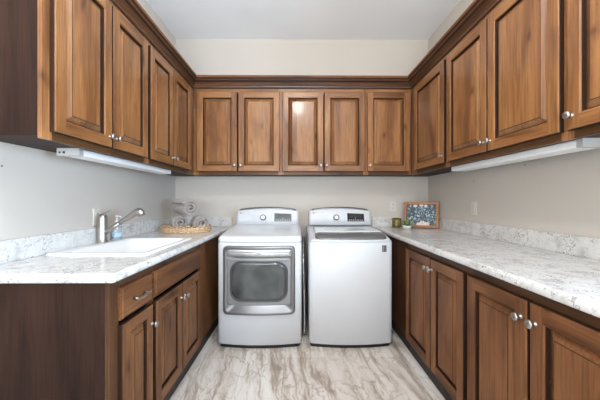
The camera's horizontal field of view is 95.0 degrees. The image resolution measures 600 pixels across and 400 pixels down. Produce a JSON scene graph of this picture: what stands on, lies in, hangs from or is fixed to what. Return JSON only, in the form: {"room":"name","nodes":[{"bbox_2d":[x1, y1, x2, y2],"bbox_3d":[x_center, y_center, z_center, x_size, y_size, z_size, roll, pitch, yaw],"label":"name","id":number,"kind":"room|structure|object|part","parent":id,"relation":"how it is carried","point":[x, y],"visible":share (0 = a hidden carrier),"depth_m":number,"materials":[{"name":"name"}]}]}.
{"room":"laundry room","nodes":[
{"label":"laundry room","id":0,"kind":"room"},
{"bbox_2d":[0,0,175,239],"bbox_3d":[-1.439,-0.305,0.727,0.120,3.018,4.716,0,0,0],"label":"wall","id":1,"kind":"structure","parent":0,"point":[42,192],"depth_m":1.64,"materials":[{"name":"beige paint"}]},
{"bbox_2d":[0,0,147,162],"bbox_3d":[-1.200,-0.695,1.528,0.368,0.872,0.783,0,0,0],"label":"upper cabinet","id":2,"kind":"object","parent":1,"relation":"attached to","point":[74,73],"visible":1,"depth_m":1.28,"materials":[{"name":"brown wood"}]},
{"bbox_3d":[-1.058,-0.694,1.354,0.023,0.800,0.365,0,0,0],"label":"door","id":3,"kind":"part","parent":2,"relation":"part of","materials":[{"name":"brown wood"}]},
{"bbox_3d":[-1.057,-0.694,1.354,0.020,0.665,0.230,0,0,0],"label":"panel","id":4,"kind":"part","parent":2,"relation":"part of","materials":[{"name":"brown wood"}]},
{"bbox_3d":[-1.032,-0.352,1.512,0.032,0.033,0.032,0,0,0],"label":"knob","id":5,"kind":"part","parent":2,"relation":"part of","materials":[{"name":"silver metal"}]},
{"bbox_3d":[-1.033,-0.352,1.572,0.032,0.033,0.032,0,0,0],"label":"knob","id":6,"kind":"part","parent":2,"relation":"part of","materials":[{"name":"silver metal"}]},
{"bbox_3d":[-1.061,-0.694,1.725,0.023,0.800,0.361,0,0,0],"label":"door","id":7,"kind":"part","parent":2,"relation":"part of","materials":[{"name":"brown wood"}]},
{"bbox_3d":[-1.060,-0.694,1.725,0.020,0.665,0.226,0,0,0],"label":"panel","id":8,"kind":"part","parent":2,"relation":"part of","materials":[{"name":"brown wood"}]},
{"bbox_2d":[110,0,501,88],"bbox_3d":[0.036,-1.188,1.689,2.724,0.115,2.297,0,0,0],"label":"crown molding","id":9,"kind":"structure","parent":2,"relation":"attached to","point":[132,10],"depth_m":2.54,"materials":[{"name":"brown wood"}]},
{"bbox_2d":[93,208,100,225],"bbox_3d":[-1.383,0.112,1.874,0.008,0.116,0.072,0,0,0],"label":"wall outlet","id":10,"kind":"object","parent":1,"relation":"attached to","point":[96,211],"visible":0.58,"depth_m":1.85,"materials":[{"name":"beige plastic"}]},
{"bbox_2d":[138,39,192,174],"bbox_3d":[-1.206,-0.695,2.348,0.368,0.872,0.853,0,0,0],"label":"upper cabinet","id":11,"kind":"object","parent":1,"relation":"attached to","point":[170,97],"visible":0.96,"depth_m":2.23,"materials":[{"name":"brown wood"}]},
{"bbox_2d":[57,148,170,173],"bbox_3d":[-1.200,-0.251,1.933,0.116,0.038,1.036,0,0,0],"label":"light bar","id":12,"kind":"object","parent":11,"relation":"attached to","point":[78,153],"visible":1,"depth_m":1.65,"materials":[{"name":"white plastic"}]},
{"bbox_3d":[-1.064,-0.694,2.116,0.023,0.800,0.355,0,0,0],"label":"door","id":13,"kind":"part","parent":11,"relation":"part of","materials":[{"name":"brown wood"}]},
{"bbox_3d":[-1.063,-0.694,2.116,0.020,0.665,0.220,0,0,0],"label":"panel","id":14,"kind":"part","parent":11,"relation":"part of","materials":[{"name":"brown wood"}]},
{"bbox_3d":[-1.067,-0.694,2.481,0.023,0.800,0.360,0,0,0],"label":"door","id":15,"kind":"part","parent":11,"relation":"part of","materials":[{"name":"brown wood"}]},
{"bbox_3d":[-1.066,-0.694,2.481,0.020,0.665,0.225,0,0,0],"label":"panel","id":16,"kind":"part","parent":11,"relation":"part of","materials":[{"name":"brown wood"}]},
{"bbox_2d":[176,39,427,302],"bbox_3d":[0.025,-0.305,3.156,3.084,3.018,0.120,0,0,0],"label":"wall","id":17,"kind":"structure","parent":0,"point":[216,196],"depth_m":3.10,"materials":[{"name":"beige paint"}]},
{"bbox_2d":[166,89,281,175],"bbox_3d":[-0.793,-0.695,2.907,1.200,0.872,0.363,0,0,0],"label":"upper cabinet","id":18,"kind":"object","parent":17,"relation":"attached to","point":[237,132],"visible":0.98,"depth_m":2.76,"materials":[{"name":"brown wood"}]},
{"bbox_3d":[-0.836,-0.694,2.769,0.405,0.800,0.023,0,0,0],"label":"door","id":19,"kind":"part","parent":18,"relation":"part of","materials":[{"name":"brown wood"}]},
{"bbox_3d":[-0.836,-0.694,2.767,0.270,0.665,0.020,0,0,0],"label":"panel","id":20,"kind":"part","parent":18,"relation":"part of","materials":[{"name":"brown wood"}]},
{"bbox_3d":[-0.414,-0.694,2.772,0.415,0.800,0.023,0,0,0],"label":"door","id":21,"kind":"part","parent":18,"relation":"part of","materials":[{"name":"brown wood"}]},
{"bbox_3d":[-0.414,-0.694,2.771,0.280,0.665,0.020,0,0,0],"label":"panel","id":22,"kind":"part","parent":18,"relation":"part of","materials":[{"name":"brown wood"}]},
{"bbox_2d":[281,89,365,175],"bbox_3d":[0.238,-0.695,2.915,0.858,0.872,0.363,0,0,0],"label":"upper cabinet","id":23,"kind":"object","parent":17,"relation":"attached to","point":[323,131],"visible":1,"depth_m":2.77,"materials":[{"name":"brown wood"}]},
{"bbox_3d":[0.030,-0.694,2.775,0.413,0.800,0.023,0,0,0],"label":"door","id":24,"kind":"part","parent":23,"relation":"part of","materials":[{"name":"brown wood"}]},
{"bbox_3d":[0.030,-0.694,2.774,0.278,0.665,0.020,0,0,0],"label":"panel","id":25,"kind":"part","parent":23,"relation":"part of","materials":[{"name":"brown wood"}]},
{"bbox_3d":[0.451,-0.694,2.779,0.409,0.800,0.023,0,0,0],"label":"door","id":26,"kind":"part","parent":23,"relation":"part of","materials":[{"name":"brown wood"}]},
{"bbox_3d":[0.451,-0.694,2.777,0.274,0.665,0.020,0,0,0],"label":"panel","id":27,"kind":"part","parent":23,"relation":"part of","materials":[{"name":"brown wood"}]},
{"bbox_2d":[390,201,395,210],"bbox_3d":[1.049,0.064,3.099,0.072,0.116,0.008,0,0,0],"label":"wall outlet","id":28,"kind":"object","parent":17,"relation":"attached to","point":[392,203],"visible":1,"depth_m":3.10,"materials":[{"name":"beige plastic"}]},
{"bbox_2d":[361,89,438,176],"bbox_3d":[1.058,-0.695,2.921,0.779,0.872,0.363,0,0,0],"label":"upper cabinet","id":29,"kind":"object","parent":17,"relation":"attached to","point":[388,111],"visible":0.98,"depth_m":2.77,"materials":[{"name":"brown wood"}]},
{"bbox_3d":[0.899,-0.695,2.804,0.459,0.872,0.019,0,0,0],"label":"frame","id":30,"kind":"part","parent":29,"relation":"part of","materials":[{"name":"brown wood"}]},
{"bbox_3d":[0.896,-0.694,2.782,0.430,0.800,0.023,0,0,0],"label":"door","id":31,"kind":"part","parent":29,"relation":"part of","materials":[{"name":"brown wood"}]},
{"bbox_3d":[0.896,-0.694,2.781,0.295,0.665,0.020,0,0,0],"label":"panel","id":32,"kind":"part","parent":29,"relation":"part of","materials":[{"name":"brown wood"}]},
{"bbox_2d":[146,0,459,39],"bbox_3d":[0.043,-1.863,0.798,3.084,0.100,4.836,0,0,0],"label":"ceiling","id":33,"kind":"structure","parent":0,"point":[185,19],"depth_m":2.74,"materials":[{"name":"white paint"}]},
{"bbox_2d":[169,314,444,399],"bbox_3d":[0.043,1.254,0.798,3.084,0.100,4.836,0,0,0],"label":"floor","id":34,"kind":"structure","parent":0,"point":[305,371],"depth_m":1.90,"materials":[{"name":"stone"}]},
{"bbox_2d":[0,267,158,399],"bbox_3d":[-1.046,0.766,1.254,0.672,0.876,0.303,0,0,0],"label":"base cabinet","id":35,"kind":"object","parent":34,"relation":"on","point":[59,341],"visible":0.94,"depth_m":1.10,"materials":[{"name":"brown wood"}]},
{"bbox_3d":[-0.776,0.719,1.257,0.019,0.780,0.303,0,0,0],"label":"frame","id":36,"kind":"part","parent":35,"relation":"part of","materials":[{"name":"brown wood"}]},
{"bbox_3d":[-0.756,0.435,1.274,0.020,0.138,0.244,0,0,0],"label":"drawer","id":37,"kind":"part","parent":35,"relation":"part of","materials":[{"name":"brown wood"}]},
{"bbox_3d":[-0.755,0.806,1.274,0.023,0.565,0.244,0,0,0],"label":"door","id":38,"kind":"part","parent":35,"relation":"part of","materials":[{"name":"brown wood"}]},
{"bbox_3d":[-0.754,0.806,1.274,0.020,0.444,0.123,0,0,0],"label":"panel","id":39,"kind":"part","parent":35,"relation":"part of","materials":[{"name":"brown wood"}]},
{"bbox_3d":[-0.729,0.438,1.274,0.037,0.018,0.118,0,0,0],"label":"handle","id":40,"kind":"part","parent":35,"relation":"part of","materials":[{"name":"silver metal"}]},
{"bbox_3d":[-0.728,0.619,1.379,0.032,0.033,0.032,0,0,0],"label":"knob","id":41,"kind":"part","parent":35,"relation":"part of","materials":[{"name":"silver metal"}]},
{"bbox_2d":[150,245,200,399],"bbox_3d":[-1.050,0.766,1.760,0.671,0.876,0.703,0,0,0],"label":"base cabinet","id":42,"kind":"object","parent":34,"relation":"on","point":[176,280],"visible":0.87,"depth_m":1.67,"materials":[{"name":"brown wood"}]},
{"bbox_3d":[-0.757,0.806,1.587,0.023,0.565,0.326,0,0,0],"label":"door","id":43,"kind":"part","parent":42,"relation":"part of","materials":[{"name":"brown wood"}]},
{"bbox_3d":[-0.756,0.806,1.587,0.020,0.430,0.191,0,0,0],"label":"panel","id":44,"kind":"part","parent":42,"relation":"part of","materials":[{"name":"brown wood"}]},
{"bbox_3d":[-0.780,0.719,1.762,0.019,0.780,0.703,0,0,0],"label":"frame","id":45,"kind":"part","parent":42,"relation":"part of","materials":[{"name":"brown wood"}]},
{"bbox_3d":[-0.760,0.435,1.755,0.020,0.138,0.662,0,0,0],"label":"false drawer","id":46,"kind":"part","parent":42,"relation":"part of","materials":[{"name":"brown wood"}]},
{"bbox_3d":[-0.760,0.806,1.921,0.023,0.565,0.330,0,0,0],"label":"door","id":47,"kind":"part","parent":42,"relation":"part of","materials":[{"name":"brown wood"}]},
{"bbox_3d":[-0.759,0.806,1.921,0.020,0.430,0.195,0,0,0],"label":"panel","id":48,"kind":"part","parent":42,"relation":"part of","materials":[{"name":"brown wood"}]},
{"bbox_2d":[197,235,220,355],"bbox_3d":[-1.085,0.766,2.599,0.615,0.876,0.973,0,0,0],"label":"base cabinet","id":49,"kind":"object","parent":34,"relation":"on","point":[208,267],"visible":0.15,"depth_m":2.34,"materials":[{"name":"brown wood"}]},
{"bbox_2d":[0,217,231,283],"bbox_3d":[-1.063,0.256,2.081,0.650,0.144,2.011,0,0,0],"label":"countertop","id":50,"kind":"structure","parent":49,"relation":"on","point":[23,260],"depth_m":1.35,"materials":[{"name":"white stone"}]},
{"bbox_2d":[46,237,191,255],"bbox_3d":[-1.085,0.382,1.768,0.547,0.204,0.648,0,0,0],"label":"sink","id":51,"kind":"object","parent":50,"relation":"in","point":[127,246],"visible":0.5,"depth_m":1.86,"materials":[{"name":"white ceramic"}]},
{"bbox_2d":[112,215,121,239],"bbox_3d":[-1.315,0.193,1.975,0.063,0.174,0.061,0,0,-26],"label":"soap dispenser","id":52,"kind":"object","parent":51,"relation":"on","point":[116,233],"visible":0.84,"depth_m":1.96,"materials":[{"name":"white"}]},
{"bbox_2d":[112,224,121,239],"bbox_3d":[-1.315,0.219,1.975,0.062,0.122,0.062,0,0,0],"label":"bottle","id":53,"kind":"object","parent":52,"relation":"on","point":[116,233],"depth_m":1.95,"materials":[{"name":"blue"}]},
{"bbox_2d":[96,208,145,242],"bbox_3d":[-1.201,0.166,1.842,0.312,0.228,0.070,0,0,0],"label":"faucet","id":54,"kind":"object","parent":50,"relation":"on","point":[103,230],"visible":1,"depth_m":1.83,"materials":[{"name":"grey metal"}]},
{"bbox_3d":[-1.183,0.142,1.852,0.274,0.180,0.050,0,0,0],"label":"spout","id":55,"kind":"part","parent":54,"relation":"part of","materials":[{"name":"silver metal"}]},
{"bbox_2d":[160,223,210,233],"bbox_3d":[-1.054,0.256,2.552,0.456,0.067,0.320,0,0,0],"label":"basket","id":56,"kind":"object","parent":50,"relation":"on","point":[164,229],"visible":0.9,"depth_m":2.42,"materials":[{"name":"wicker"}]},
{"bbox_2d":[170,215,188,227],"bbox_3d":[-1.123,0.207,2.555,0.160,0.150,0.226,0,0,-31],"label":"rolled towel","id":57,"kind":"object","parent":56,"relation":"in","point":[176,220],"visible":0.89,"depth_m":2.47,"materials":[{"name":"grey fabric"}]},
{"bbox_2d":[172,199,198,214],"bbox_3d":[-1.066,0.059,2.539,0.283,0.152,0.160,0,0,44],"label":"rolled towel","id":58,"kind":"object","parent":57,"relation":"on","point":[181,206],"visible":1,"depth_m":2.46,"materials":[{"name":"grey fabric"}]},
{"bbox_2d":[191,215,209,227],"bbox_3d":[-0.943,0.201,2.582,0.149,0.132,0.224,0,0,-29],"label":"rolled towel","id":59,"kind":"object","parent":56,"relation":"in","point":[197,220],"visible":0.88,"depth_m":2.50,"materials":[{"name":"grey fabric"}]},
{"bbox_2d":[218,207,301,347],"bbox_3d":[-0.332,0.635,2.563,0.686,1.138,0.760,0,0,0],"label":"dryer","id":60,"kind":"object","parent":34,"relation":"on","point":[260,256],"visible":1,"depth_m":2.21,"materials":[{"name":"white metal"}]},
{"bbox_3d":[-0.330,0.642,2.212,0.580,0.552,0.056,0,0,0],"label":"door","id":61,"kind":"part","parent":60,"relation":"part of","materials":[{"name":"silver metal"}]},
{"bbox_3d":[-0.329,0.650,2.200,0.516,0.376,0.029,0,0,0],"label":"frame","id":62,"kind":"part","parent":60,"relation":"part of","materials":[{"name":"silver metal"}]},
{"bbox_3d":[-0.329,0.419,2.199,0.524,0.061,0.028,0,0,0],"label":"handle","id":63,"kind":"part","parent":60,"relation":"part of","materials":[{"name":"silver metal"}]},
{"bbox_3d":[-0.332,0.288,2.575,0.686,0.095,0.735,0,0,0],"label":"panel","id":64,"kind":"part","parent":60,"relation":"part of","materials":[{"name":"white"}]},
{"bbox_2d":[301,236,306,333],"bbox_3d":[0.037,0.777,2.641,0.053,0.816,0.466,0,0,0],"label":"hose","id":65,"kind":"object","parent":60,"relation":"attached to","point":[304,312],"visible":0.85,"depth_m":2.56,"materials":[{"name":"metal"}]},
{"bbox_2d":[306,207,391,347],"bbox_3d":[0.414,0.635,2.581,0.686,1.138,0.735,0,0,0],"label":"washer","id":66,"kind":"object","parent":34,"relation":"on","point":[349,260],"visible":1,"depth_m":2.23,"materials":[{"name":"white metal"}]},
{"bbox_3d":[0.423,0.281,2.535,0.594,0.053,0.371,0,0,0],"label":"lid","id":67,"kind":"part","parent":66,"relation":"part of","materials":[{"name":"white"}]},
{"bbox_3d":[0.414,0.298,2.581,0.686,0.072,0.735,0,0,0],"label":"panel","id":68,"kind":"part","parent":66,"relation":"part of","materials":[{"name":"white metal"}]},
{"bbox_2d":[386,235,409,350],"bbox_3d":[1.151,0.766,2.651,0.599,0.876,0.903,0,0,0],"label":"base cabinet","id":69,"kind":"object","parent":34,"relation":"on","point":[399,247],"visible":0.05,"depth_m":2.36,"materials":[{"name":"brown wood"}]},
{"bbox_2d":[372,217,599,317],"bbox_3d":[1.137,0.256,1.856,0.639,0.144,2.495,0,0,0],"label":"countertop","id":70,"kind":"structure","parent":69,"relation":"on","point":[562,268],"depth_m":1.44,"materials":[{"name":"white stone"}]},
{"bbox_2d":[393,219,399,226],"bbox_3d":[1.039,0.238,2.953,0.096,0.102,0.096,0,0,0],"label":"candle","id":71,"kind":"object","parent":70,"relation":"on","point":[396,223],"visible":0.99,"depth_m":2.92,"materials":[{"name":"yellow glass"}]},
{"bbox_2d":[402,219,412,228],"bbox_3d":[1.090,0.233,2.791,0.119,0.113,0.128,0,0,0],"label":"planter","id":72,"kind":"object","parent":70,"relation":"on","point":[406,225],"visible":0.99,"depth_m":2.78,"materials":[{"name":"white ceramic"}]},
{"bbox_2d":[402,225,411,228],"bbox_3d":[1.091,0.272,2.799,0.094,0.036,0.094,0,0,0],"label":"bowl","id":73,"kind":"object","parent":72,"relation":"on","point":[404,226],"depth_m":2.77,"materials":[{"name":"white ceramic"}]},
{"bbox_2d":[404,202,438,228],"bbox_3d":[1.270,0.151,2.885,0.336,0.272,0.054,0,0,30],"label":"picture frame","id":74,"kind":"object","parent":70,"relation":"on","point":[422,214],"visible":0.95,"depth_m":2.88,"materials":[{"name":"orange wood"}]},
{"bbox_2d":[407,205,435,225],"bbox_3d":[1.273,0.151,2.890,0.288,0.223,0.032,0,0,30],"label":"print","id":75,"kind":"object","parent":74,"relation":"attached to","point":[421,215],"depth_m":2.88,"materials":[{"name":"blue"}]},
{"bbox_2d":[406,243,468,399],"bbox_3d":[1.130,0.766,1.800,0.654,0.876,0.796,0,0,0],"label":"base cabinet","id":76,"kind":"object","parent":34,"relation":"on","point":[436,285],"visible":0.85,"depth_m":1.66,"materials":[{"name":"brown wood"}]},
{"bbox_3d":[0.844,0.731,1.968,0.020,0.582,0.262,0,0,0],"label":"panel","id":77,"kind":"part","parent":76,"relation":"part of","materials":[{"name":"brown wood"}]},
{"bbox_3d":[0.845,0.731,1.968,0.023,0.717,0.397,0,0,0],"label":"door","id":78,"kind":"part","parent":76,"relation":"part of","materials":[{"name":"brown wood"}]},
{"bbox_3d":[0.868,0.719,1.798,0.019,0.780,0.796,0,0,0],"label":"frame","id":79,"kind":"part","parent":76,"relation":"part of","materials":[{"name":"brown wood"}]},
{"bbox_3d":[0.847,0.731,1.588,0.020,0.582,0.212,0,0,0],"label":"panel","id":80,"kind":"part","parent":76,"relation":"part of","materials":[{"name":"brown wood"}]},
{"bbox_3d":[0.848,0.731,1.588,0.023,0.717,0.347,0,0,0],"label":"door","id":81,"kind":"part","parent":76,"relation":"part of","materials":[{"name":"brown wood"}]},
{"bbox_2d":[467,267,599,399],"bbox_3d":[1.136,0.766,1.015,0.654,0.876,0.770,0,0,0],"label":"base cabinet","id":82,"kind":"object","parent":34,"relation":"on","point":[523,344],"visible":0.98,"depth_m":1.02,"materials":[{"name":"brown wood"}]},
{"bbox_3d":[0.850,0.731,1.201,0.020,0.582,0.229,0,0,0],"label":"panel","id":83,"kind":"part","parent":82,"relation":"part of","materials":[{"name":"brown wood"}]},
{"bbox_3d":[0.851,0.731,1.201,0.023,0.717,0.364,0,0,0],"label":"door","id":84,"kind":"part","parent":82,"relation":"part of","materials":[{"name":"brown wood"}]},
{"bbox_3d":[0.825,0.442,1.046,0.032,0.033,0.032,0,0,0],"label":"knob","id":85,"kind":"part","parent":82,"relation":"part of","materials":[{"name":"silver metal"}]},
{"bbox_3d":[0.825,0.442,0.981,0.032,0.033,0.032,0,0,0],"label":"knob","id":86,"kind":"part","parent":82,"relation":"part of","materials":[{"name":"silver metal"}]},
{"bbox_3d":[0.874,0.719,1.013,0.019,0.780,0.770,0,0,0],"label":"frame","id":87,"kind":"part","parent":82,"relation":"part of","materials":[{"name":"brown wood"}]},
{"bbox_3d":[0.854,0.731,0.828,0.023,0.717,0.362,0,0,0],"label":"door","id":88,"kind":"part","parent":82,"relation":"part of","materials":[{"name":"brown wood"}]},
{"bbox_3d":[0.852,0.731,0.828,0.020,0.582,0.227,0,0,0],"label":"panel","id":89,"kind":"part","parent":82,"relation":"part of","materials":[{"name":"brown wood"}]},
{"bbox_2d":[428,0,599,237],"bbox_3d":[1.526,-0.305,0.750,0.120,3.018,4.716,0,0,0],"label":"wall","id":90,"kind":"structure","parent":0,"point":[559,193],"depth_m":1.77,"materials":[{"name":"beige paint"}]},
{"bbox_2d":[411,54,457,174],"bbox_3d":[1.265,-0.695,2.455,0.373,0.872,0.678,0,0,0],"label":"upper cabinet","id":91,"kind":"object","parent":90,"relation":"attached to","point":[428,96],"visible":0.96,"depth_m":2.37,"materials":[{"name":"brown wood"}]},
{"bbox_3d":[1.121,-0.694,2.403,0.020,0.665,0.407,0,0,0],"label":"panel","id":92,"kind":"part","parent":91,"relation":"part of","materials":[{"name":"brown wood"}]},
{"bbox_3d":[1.123,-0.694,2.403,0.023,0.800,0.542,0,0,0],"label":"door","id":93,"kind":"part","parent":91,"relation":"part of","materials":[{"name":"brown wood"}]},
{"bbox_2d":[471,201,476,215],"bbox_3d":[1.449,0.066,2.294,0.009,0.116,0.072,0,0,0],"label":"wall switch","id":94,"kind":"object","parent":90,"relation":"attached to","point":[473,203],"visible":1,"depth_m":2.28,"materials":[{"name":"beige plastic"}]},
{"bbox_2d":[372,217,599,260],"bbox_3d":[1.139,0.237,1.856,0.635,0.106,2.495,0,0,0],"label":"backsplash","id":95,"kind":"structure","parent":90,"relation":"attached to","point":[581,246],"depth_m":1.74,"materials":[{"name":"white stone"}]},
{"bbox_2d":[446,0,599,166],"bbox_3d":[1.272,-0.695,1.645,0.373,0.872,0.938,0,0,0],"label":"upper cabinet","id":96,"kind":"object","parent":90,"relation":"attached to","point":[506,78],"visible":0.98,"depth_m":1.49,"materials":[{"name":"brown wood"}]},
{"bbox_3d":[1.125,-0.694,1.873,0.020,0.665,0.310,0,0,0],"label":"panel","id":97,"kind":"part","parent":96,"relation":"part of","materials":[{"name":"brown wood"}]},
{"bbox_3d":[1.127,-0.694,1.873,0.023,0.800,0.445,0,0,0],"label":"door","id":98,"kind":"part","parent":96,"relation":"part of","materials":[{"name":"brown wood"}]},
{"bbox_3d":[1.129,-0.694,1.415,0.020,0.665,0.318,0,0,0],"label":"panel","id":99,"kind":"part","parent":96,"relation":"part of","materials":[{"name":"brown wood"}]},
{"bbox_2d":[451,138,599,170],"bbox_3d":[1.279,-0.251,1.697,0.126,0.038,1.025,0,0,0],"label":"light bar","id":100,"kind":"object","parent":96,"relation":"attached to","point":[582,144],"visible":0.98,"depth_m":1.43,"materials":[{"name":"white plastic"}]},
{"bbox_3d":[1.130,-0.694,1.415,0.023,0.800,0.453,0,0,0],"label":"door","id":101,"kind":"part","parent":96,"relation":"part of","materials":[{"name":"brown wood"}]},
{"bbox_2d":[562,0,599,139],"bbox_3d":[1.277,-0.695,0.892,0.373,0.872,0.563,0,0,0],"label":"upper cabinet","id":102,"kind":"object","parent":90,"relation":"attached to","point":[582,113],"visible":1,"depth_m":1.10,"materials":[{"name":"brown wood"}]},
{"bbox_3d":[1.105,-0.352,1.133,0.032,0.033,0.032,0,0,0],"label":"knob","id":103,"kind":"part","parent":102,"relation":"part of","materials":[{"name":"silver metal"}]},
{"bbox_3d":[1.156,-0.695,0.891,0.019,0.872,0.563,0,0,0],"label":"frame","id":104,"kind":"part","parent":102,"relation":"part of","materials":[{"name":"brown wood"}]},
{"bbox_3d":[1.133,-0.694,0.892,0.020,0.665,0.401,0,0,0],"label":"panel","id":105,"kind":"part","parent":102,"relation":"part of","materials":[{"name":"brown wood"}]}
]}

